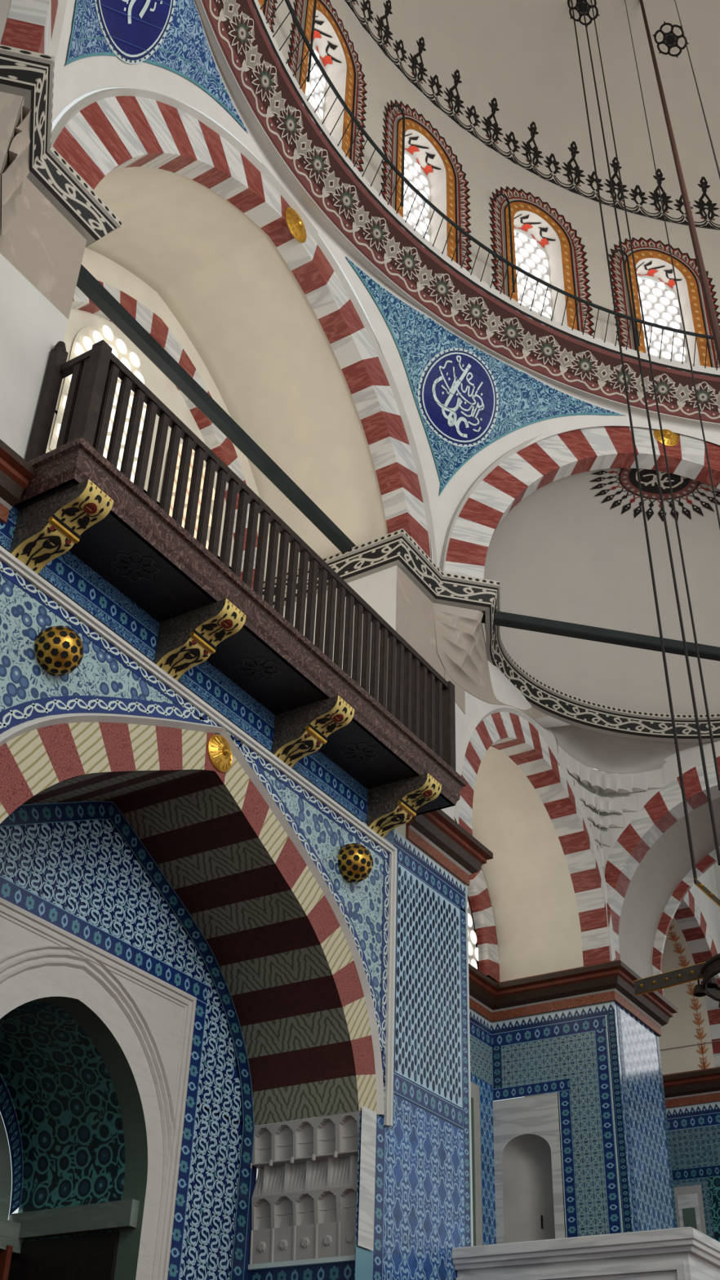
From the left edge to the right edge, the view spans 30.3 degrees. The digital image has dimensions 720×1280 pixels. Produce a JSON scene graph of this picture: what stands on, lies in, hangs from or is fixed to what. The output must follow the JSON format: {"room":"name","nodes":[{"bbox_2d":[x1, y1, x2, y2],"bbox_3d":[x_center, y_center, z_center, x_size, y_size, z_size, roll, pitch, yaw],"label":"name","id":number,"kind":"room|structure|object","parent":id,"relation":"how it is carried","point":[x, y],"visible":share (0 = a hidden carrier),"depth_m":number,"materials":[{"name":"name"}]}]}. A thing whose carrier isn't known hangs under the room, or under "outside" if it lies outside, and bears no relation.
{"room":"mosque","nodes":[
{"label":"mosque","id":0,"kind":"room"},
{"bbox_2d":[0,0,11,44],"bbox_3d":[-3.055,-6.816,8.406,1.940,2.680,5.080,9,-36,-9],"label":"ceiling","id":1,"kind":"structure","parent":0,"point":[5,5],"depth_m":10.15,"materials":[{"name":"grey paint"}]},
{"bbox_2d":[0,800,257,1279],"bbox_3d":[-2.080,3.967,8.664,0.024,6.639,4.580,-19,-40,27],"label":"wall","id":2,"kind":"structure","parent":0,"point":[81,868],"depth_m":10.32,"materials":[{"name":"blue tile"}]},
{"bbox_2d":[0,1001,139,1254],"bbox_3d":[-2.655,4.410,8.748,1.220,3.976,1.965,-19,-40,27],"label":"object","id":3,"kind":"object","parent":2,"relation":"attached to","point":[60,1110],"visible":0.98,"depth_m":10.06,"materials":[{"name":"green tile"}]},
{"bbox_2d":[0,897,196,1279],"bbox_3d":[-2.172,4.074,8.613,0.250,4.400,2.580,-19,-40,27],"label":"frame","id":4,"kind":"object","parent":2,"relation":"attached to","point":[140,1024],"visible":1,"depth_m":9.81,"materials":[{"name":"stone"}]},
{"bbox_2d":[0,1231,119,1279],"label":"door","id":5,"kind":"structure","parent":4,"relation":"in","point":[90,1256],"depth_m":9.66,"materials":[{"name":"black wood"}]},
{"bbox_2d":[0,506,394,1117],"bbox_3d":[-1.768,2.780,7.707,0.009,7.500,7.420,-19,-40,27],"label":"tiled wall","id":6,"kind":"structure","parent":0,"point":[106,680],"depth_m":9.77,"materials":[{"name":"tile"}]},
{"bbox_2d":[34,625,83,675],"bbox_3d":[-2.010,0.070,8.840,0.333,0.333,0.335,-19,-40,27],"label":"boss","id":7,"kind":"object","parent":6,"relation":"attached to","point":[59,650],"visible":0.98,"depth_m":8.72,"materials":[{"name":"metal"}]},
{"bbox_2d":[0,722,377,1126],"bbox_3d":[-1.568,1.819,9.852,1.040,2.310,4.880,-19,-40,27],"label":"arch","id":8,"kind":"object","parent":6,"relation":"attached to","point":[283,956],"visible":1,"depth_m":10.64,"materials":[{"name":"beige stone"}]},
{"bbox_2d":[207,733,232,772],"bbox_3d":[-1.043,0.859,10.189,0.090,0.300,0.300,-19,-40,27],"label":"rosette","id":9,"kind":"object","parent":8,"relation":"attached to","point":[219,750],"visible":1,"depth_m":10.15,"materials":[{"name":"metal"}]},
{"bbox_2d":[0,546,397,1127],"bbox_3d":[-1.089,1.633,9.658,0.050,2.460,5.140,-19,-40,27],"label":"trim","id":10,"kind":"structure","parent":6,"relation":"attached to","point":[384,1108],"depth_m":10.62,"materials":[{"name":"grey white marble"}]},
{"bbox_2d":[337,843,373,883],"bbox_3d":[-0.054,1.905,11.346,0.333,0.333,0.335,-19,-40,27],"label":"boss","id":11,"kind":"object","parent":6,"relation":"attached to","point":[355,861],"visible":0.97,"depth_m":11.22,"materials":[{"name":"metal"}]},
{"bbox_2d":[45,166,387,580],"bbox_3d":[-1.723,-1.836,13.044,1.560,5.668,5.350,-19,-40,27],"label":"wall","id":12,"kind":"structure","parent":0,"point":[219,282],"depth_m":14.97,"materials":[{"name":"beige paint"}]},
{"bbox_2d":[49,324,146,482],"bbox_3d":[-2.552,-2.330,13.453,0.030,2.066,1.200,-19,-40,27],"label":"window","id":13,"kind":"structure","parent":12,"relation":"in","point":[87,336],"depth_m":13.61,"materials":[{"name":"white glass"}]},
{"bbox_2d":[64,0,248,133],"bbox_3d":[-1.976,-5.631,11.395,0.918,1.956,4.385,-4,-36,9],"label":"pendentive","id":14,"kind":"object","parent":12,"relation":"attached to","point":[184,51],"visible":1,"depth_m":12.47,"materials":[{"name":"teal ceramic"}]},
{"bbox_2d":[94,0,175,64],"bbox_3d":[-1.979,-5.760,11.800,0.501,1.081,1.144,-6,-36,11],"label":"roundel","id":15,"kind":"object","parent":14,"relation":"attached to","point":[133,29],"visible":1,"depth_m":11.95,"materials":[{"name":"blue ceramic"}]},
{"bbox_2d":[71,280,257,589],"bbox_3d":[-2.296,-2.419,13.889,0.160,2.678,4.400,-19,-40,27],"label":"arch","id":16,"kind":"object","parent":12,"relation":"attached to","point":[215,439],"visible":0.31,"depth_m":14.76,"materials":[{"name":"white stone"}]},
{"bbox_2d":[168,440,215,549],"bbox_3d":[-1.837,-1.400,14.206,0.030,1.855,0.840,-19,-40,27],"label":"window","id":17,"kind":"structure","parent":12,"relation":"in","point":[180,442],"depth_m":14.35,"materials":[{"name":"white glass"}]},
{"bbox_2d":[345,256,624,495],"bbox_3d":[1.324,-2.584,15.596,4.266,1.908,0.893,23,-40,-26],"label":"pendentive","id":18,"kind":"object","parent":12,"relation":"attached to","point":[524,400],"visible":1,"depth_m":15.70,"materials":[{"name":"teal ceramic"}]},
{"bbox_2d":[417,347,498,447],"bbox_3d":[1.192,-2.885,15.755,1.142,1.081,0.508,22,-40,-25],"label":"roundel","id":19,"kind":"object","parent":18,"relation":"attached to","point":[458,398],"visible":1,"depth_m":15.77,"materials":[{"name":"blue ceramic"}]},
{"bbox_2d":[0,91,465,822],"bbox_3d":[-1.845,2.054,9.480,2.352,10.720,8.668,-19,-40,27],"label":"wall","id":20,"kind":"structure","parent":0,"point":[42,253],"depth_m":9.92,"materials":[{"name":"white paint"}]},
{"bbox_2d":[0,439,35,524],"bbox_3d":[-2.909,-1.591,8.107,0.210,0.480,2.380,-19,-40,27],"label":"crown molding","id":21,"kind":"structure","parent":20,"relation":"attached to","point":[15,473],"depth_m":8.83,"materials":[{"name":"brown wood"}]},
{"bbox_2d":[76,264,355,553],"bbox_3d":[-1.339,-2.126,12.795,0.130,0.130,4.920,-19,-40,27],"label":"tie beam","id":22,"kind":"structure","parent":20,"relation":"attached to","point":[86,282],"depth_m":12.57,"materials":[{"name":"metal"}]},
{"bbox_2d":[9,339,466,838],"bbox_3d":[-0.675,-0.192,10.935,0.629,2.020,5.340,-19,-40,27],"label":"wooden balcony","id":23,"kind":"object","parent":20,"relation":"attached to","point":[77,500],"visible":0.98,"depth_m":10.23,"materials":[{"name":"black wood"}]},
{"bbox_2d":[51,88,436,564],"bbox_3d":[-0.895,-3.412,13.508,0.340,3.190,6.280,-19,-40,27],"label":"arch","id":24,"kind":"object","parent":20,"relation":"attached to","point":[107,131],"visible":0.92,"depth_m":14.09,"materials":[{"name":"white stone"}]},
{"bbox_2d":[284,207,306,243],"bbox_3d":[-0.659,-4.480,14.281,0.090,0.400,0.400,-19,-40,27],"label":"rosette","id":25,"kind":"object","parent":24,"relation":"attached to","point":[294,221],"visible":1,"depth_m":14.23,"materials":[{"name":"metal"}]},
{"bbox_2d":[248,1111,361,1269],"bbox_3d":[-0.416,4.332,10.429,1.047,1.065,0.217,-19,-40,27],"label":"muqarnas","id":26,"kind":"object","parent":20,"relation":"attached to","point":[316,1184],"visible":0.99,"depth_m":10.43,"materials":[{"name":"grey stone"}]},
{"bbox_2d":[248,884,473,1279],"bbox_3d":[-1.410,3.824,9.521,1.642,7.900,6.307,-19,-40,27],"label":"trim","id":27,"kind":"structure","parent":20,"relation":"attached to","point":[338,1270],"depth_m":10.26,"materials":[{"name":"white stone"}]},
{"bbox_2d":[432,602,570,728],"bbox_3d":[1.718,0.637,15.321,0.428,0.789,3.093,-17,-39,25],"label":"muqarnas","id":28,"kind":"object","parent":20,"relation":"attached to","point":[460,634],"visible":0.91,"depth_m":14.59,"materials":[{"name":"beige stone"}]},
{"bbox_2d":[439,426,719,578],"bbox_3d":[3.849,-1.401,16.198,6.060,3.206,0.340,9,-36,-9],"label":"arch","id":29,"kind":"object","parent":20,"relation":"attached to","point":[519,472],"visible":0.91,"depth_m":16.20,"materials":[{"name":"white stone"}]},
{"bbox_2d":[653,429,679,446],"bbox_3d":[3.906,-2.616,16.862,0.340,0.340,0.090,9,-36,-9],"label":"rosette","id":30,"kind":"object","parent":29,"relation":"attached to","point":[671,439],"visible":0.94,"depth_m":16.84,"materials":[{"name":"metal"}]},
{"bbox_2d":[52,0,719,567],"bbox_3d":[1.153,-4.191,12.350,4.774,3.220,15.299,-19,-40,27],"label":"wall","id":31,"kind":"structure","parent":0,"point":[79,77],"depth_m":15.12,"materials":[{"name":"white paint"}]},
{"bbox_2d":[0,0,66,62],"bbox_3d":[-1.959,-6.850,8.756,0.340,3.206,6.060,9,-36,-9],"label":"arch","id":32,"kind":"object","parent":31,"relation":"attached to","point":[32,25],"visible":0.44,"depth_m":10.20,"materials":[{"name":"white stone"}]},
{"bbox_2d":[0,44,121,247],"bbox_3d":[-3.019,-4.858,8.711,2.259,0.350,7.402,2,-35,0],"label":"crown molding","id":33,"kind":"structure","parent":31,"relation":"attached to","point":[28,74],"depth_m":10.24,"materials":[{"name":"black paint"}]},
{"bbox_2d":[354,829,470,1279],"bbox_3d":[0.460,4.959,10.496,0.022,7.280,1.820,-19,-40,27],"label":"pier","id":34,"kind":"object","parent":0,"point":[413,1196],"visible":1,"depth_m":11.38,"materials":[{"name":"blue tile"}]},
{"bbox_2d":[271,0,719,368],"bbox_3d":[5.866,-11.081,13.715,14.300,8.950,14.300,-19,-40,27],"label":"ceiling","id":35,"kind":"structure","parent":0,"point":[523,55],"depth_m":18.57,"materials":[{"name":"beige paint"}]},
{"bbox_2d":[194,0,719,428],"bbox_3d":[5.720,-7.223,11.004,15.460,0.645,15.460,-19,-40,27],"label":"frieze","id":36,"kind":"object","parent":35,"relation":"attached to","point":[300,148],"visible":0.97,"depth_m":15.22,"materials":[{"name":"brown paint"}]},
{"bbox_2d":[257,0,719,373],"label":"window","id":37,"kind":"structure","parent":35,"relation":"attached to","point":[529,257],"depth_m":16.72,"materials":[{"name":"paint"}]},
{"bbox_2d":[305,49,325,119],"bbox_3d":[-0.634,-6.204,14.960,0.039,2.018,0.773,-18,-40,26],"label":"window","id":38,"kind":"structure","parent":37,"relation":"attached to","point":[316,97],"depth_m":15.29,"materials":[{"name":"glass"}]},
{"bbox_2d":[403,154,429,245],"bbox_3d":[0.573,-5.297,16.186,0.773,2.018,0.039,30,-44,-34],"label":"window","id":39,"kind":"structure","parent":37,"relation":"attached to","point":[412,173],"depth_m":16.44,"materials":[{"name":"glass"}]},
{"bbox_2d":[637,276,687,372],"bbox_3d":[3.940,-4.132,17.662,0.773,2.018,0.039,10,-36,-11],"label":"window","id":40,"kind":"structure","parent":37,"relation":"attached to","point":[660,305],"depth_m":17.82,"materials":[{"name":"glass"}]},
{"bbox_2d":[344,0,719,230],"bbox_3d":[2.426,-7.417,17.348,9.983,1.040,2.048,22,-40,-26],"label":"cresting","id":41,"kind":"object","parent":35,"relation":"attached to","point":[700,204],"visible":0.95,"depth_m":18.16,"materials":[{"name":"black paint"}]},
{"bbox_2d":[567,0,599,27],"bbox_3d":[3.220,-9.131,19.156,0.576,0.406,0.277,17,-38,-20],"label":"rosette","id":42,"kind":"object","parent":35,"relation":"attached to","point":[585,3],"visible":0.83,"depth_m":19.16,"materials":[{"name":"black paint"}]},
{"bbox_2d":[570,0,697,884],"bbox_3d":[2.439,-3.939,13.179,0.019,15.465,3.726,-5,-36,10],"label":"hanging cable","id":43,"kind":"object","parent":35,"relation":"hanging from","point":[693,864],"visible":1,"depth_m":9.60,"materials":[{"name":"black paint"}]},
{"bbox_2d":[581,0,719,865],"bbox_3d":[2.582,-4.005,13.199,0.019,15.445,3.836,-5,-36,10],"label":"hanging cable","id":44,"kind":"object","parent":35,"relation":"hanging from","point":[713,826],"visible":1,"depth_m":9.58,"materials":[{"name":"black paint"}]},
{"bbox_2d":[591,0,719,790],"bbox_3d":[2.662,-4.217,13.250,0.015,15.134,4.071,-6,-36,11],"label":"hanging cable","id":45,"kind":"object","parent":35,"relation":"hanging from","point":[628,231],"visible":1,"depth_m":9.65,"materials":[{"name":"black paint"}]},
{"bbox_2d":[653,21,688,57],"bbox_3d":[4.568,-8.827,19.515,0.409,0.406,0.406,-19,-40,27],"label":"rosette","id":46,"kind":"object","parent":35,"relation":"attached to","point":[670,39],"visible":0.98,"depth_m":19.52,"materials":[{"name":"black paint"}]},
{"bbox_2d":[624,0,719,528],"bbox_3d":[2.718,-4.519,12.330,0.010,16.034,6.246,-8,-36,15],"label":"cable","id":47,"kind":"object","parent":35,"relation":"hanging from","point":[693,379],"visible":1,"depth_m":8.79,"materials":[{"name":"black paint"}]},
{"bbox_2d":[640,0,719,367],"bbox_3d":[2.817,-4.710,12.104,0.042,16.107,6.987,-9,-37,15],"label":"rope","id":48,"kind":"object","parent":35,"relation":"hanging from","point":[703,276],"visible":1,"depth_m":9.56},
{"bbox_2d":[674,0,719,178],"bbox_3d":[2.917,-5.062,11.685,0.010,16.194,8.339,-11,-37,18],"label":"cable","id":49,"kind":"object","parent":35,"relation":"hanging from","point":[706,123],"visible":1,"depth_m":9.21,"materials":[{"name":"black paint"}]},
{"bbox_2d":[362,661,719,982],"bbox_3d":[3.192,2.119,15.357,5.130,3.120,5.250,-19,-40,27],"label":"wall","id":50,"kind":"structure","parent":0,"point":[527,877],"depth_m":16.81,"materials":[{"name":"white paint"}]},
{"bbox_2d":[262,528,719,742],"bbox_3d":[2.314,0.131,15.523,7.290,0.350,2.260,15,-37,-17],"label":"crown molding","id":51,"kind":"structure","parent":50,"relation":"attached to","point":[397,548],"depth_m":15.32,"materials":[{"name":"black paint"}]},
{"bbox_2d":[453,705,615,966],"bbox_3d":[1.930,2.013,15.474,0.390,2.471,4.040,-19,-40,27],"label":"arch","id":52,"kind":"object","parent":50,"relation":"attached to","point":[508,730],"visible":0.89,"depth_m":16.26,"materials":[{"name":"red stone"}]},
{"bbox_2d":[405,809,677,1036],"bbox_3d":[1.549,3.470,15.071,1.840,0.480,6.440,-19,-40,27],"label":"crown molding","id":53,"kind":"structure","parent":50,"relation":"attached to","point":[435,833],"depth_m":15.95,"materials":[{"name":"red brown marble"},{"name":"dark brown marble"}]},
{"bbox_2d":[481,610,719,661],"bbox_3d":[3.778,0.101,15.376,5.150,0.130,0.130,9,-36,-9],"label":"tie beam","id":54,"kind":"structure","parent":50,"relation":"attached to","point":[500,619],"depth_m":15.15,"materials":[{"name":"metal"}]},
{"bbox_2d":[551,724,709,866],"bbox_3d":[3.290,1.928,16.558,3.021,1.380,1.384,9,-36,-9],"label":"muqarnas","id":55,"kind":"structure","parent":50,"relation":"attached to","point":[615,754],"depth_m":16.95,"materials":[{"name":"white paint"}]},
{"bbox_2d":[604,755,719,960],"bbox_3d":[4.619,2.492,15.984,3.496,2.440,0.300,-19,-40,27],"label":"arch","id":56,"kind":"object","parent":50,"relation":"attached to","point":[665,807],"visible":0.94,"depth_m":16.66,"materials":[{"name":"red stone"}]},
{"bbox_2d":[652,846,719,996],"bbox_3d":[5.287,3.324,16.706,3.490,2.150,0.050,-19,-40,27],"label":"arch","id":57,"kind":"object","parent":50,"relation":"attached to","point":[710,859],"visible":0.79,"depth_m":17.45,"materials":[{"name":"red stone"}]},
{"bbox_2d":[491,791,677,1244],"bbox_3d":[2.666,5.282,16.249,1.633,8.500,1.410,-19,-40,27],"label":"wall pillar","id":58,"kind":"structure","parent":0,"point":[589,1154],"depth_m":15.40,"materials":[{"name":"blue tile"}]},
{"bbox_2d":[452,1226,719,1279],"bbox_3d":[2.407,6.087,11.131,2.085,1.485,2.950,-19,-40,27],"label":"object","id":59,"kind":"object","parent":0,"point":[684,1253],"visible":1,"depth_m":10.39,"materials":[{"name":"white stone"}]},
{"bbox_2d":[468,861,719,1245],"bbox_3d":[3.156,5.339,17.174,9.758,9.500,4.327,17,-38,-19],"label":"wall","id":60,"kind":"structure","parent":0,"point":[686,1042],"depth_m":18.65,"materials":[{"name":"blue tile"}]},
{"bbox_2d":[467,899,478,968],"bbox_3d":[0.732,2.771,15.943,0.030,1.668,2.840,-19,-40,27],"label":"window","id":61,"kind":"structure","parent":60,"relation":"in","point":[473,950],"depth_m":16.57,"materials":[{"name":"glass"}]},
{"bbox_2d":[466,867,499,982],"bbox_3d":[0.769,2.568,16.062,0.140,2.087,3.600,-19,-40,27],"label":"arch","id":62,"kind":"object","parent":60,"relation":"attached to","point":[477,891],"visible":0.22,"depth_m":16.84,"materials":[{"name":"red stone"}]},
{"bbox_2d":[524,1066,719,1108],"bbox_3d":[6.365,5.853,18.202,9.000,0.480,0.210,-19,-40,27],"label":"crown molding","id":63,"kind":"structure","parent":60,"relation":"attached to","point":[700,1086],"depth_m":19.03,"materials":[{"name":"brown wood"}]},
{"bbox_2d":[633,953,719,1008],"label":"chandelier","id":64,"kind":"object","parent":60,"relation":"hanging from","point":[707,971],"depth_m":7.16,"materials":[{"name":"metal"}]},
{"bbox_2d":[673,890,719,1066],"bbox_3d":[4.471,4.425,18.690,0.290,2.339,3.560,-19,-40,27],"label":"arch","id":65,"kind":"object","parent":60,"relation":"attached to","point":[688,915],"visible":0.3,"depth_m":19.54,"materials":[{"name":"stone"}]},
{"bbox_2d":[694,878,719,906],"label":"chandelier","id":66,"kind":"object","parent":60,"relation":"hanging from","point":[698,883],"depth_m":7.22,"materials":[{"name":"metal"}]},
{"bbox_2d":[481,467,719,714],"bbox_3d":[3.612,-0.561,16.948,5.080,2.680,1.940,9,-36,-9],"label":"ceiling","id":67,"kind":"structure","parent":0,"point":[561,553],"depth_m":17.31,"materials":[{"name":"grey paint"}]},
{"bbox_2d":[589,467,719,521],"bbox_3d":[3.805,-1.949,17.087,1.886,0.227,0.996,9,-36,-9],"label":"medallion","id":68,"kind":"object","parent":67,"relation":"attached to","point":[682,486],"visible":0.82,"depth_m":17.15,"materials":[{"name":"black paint"}]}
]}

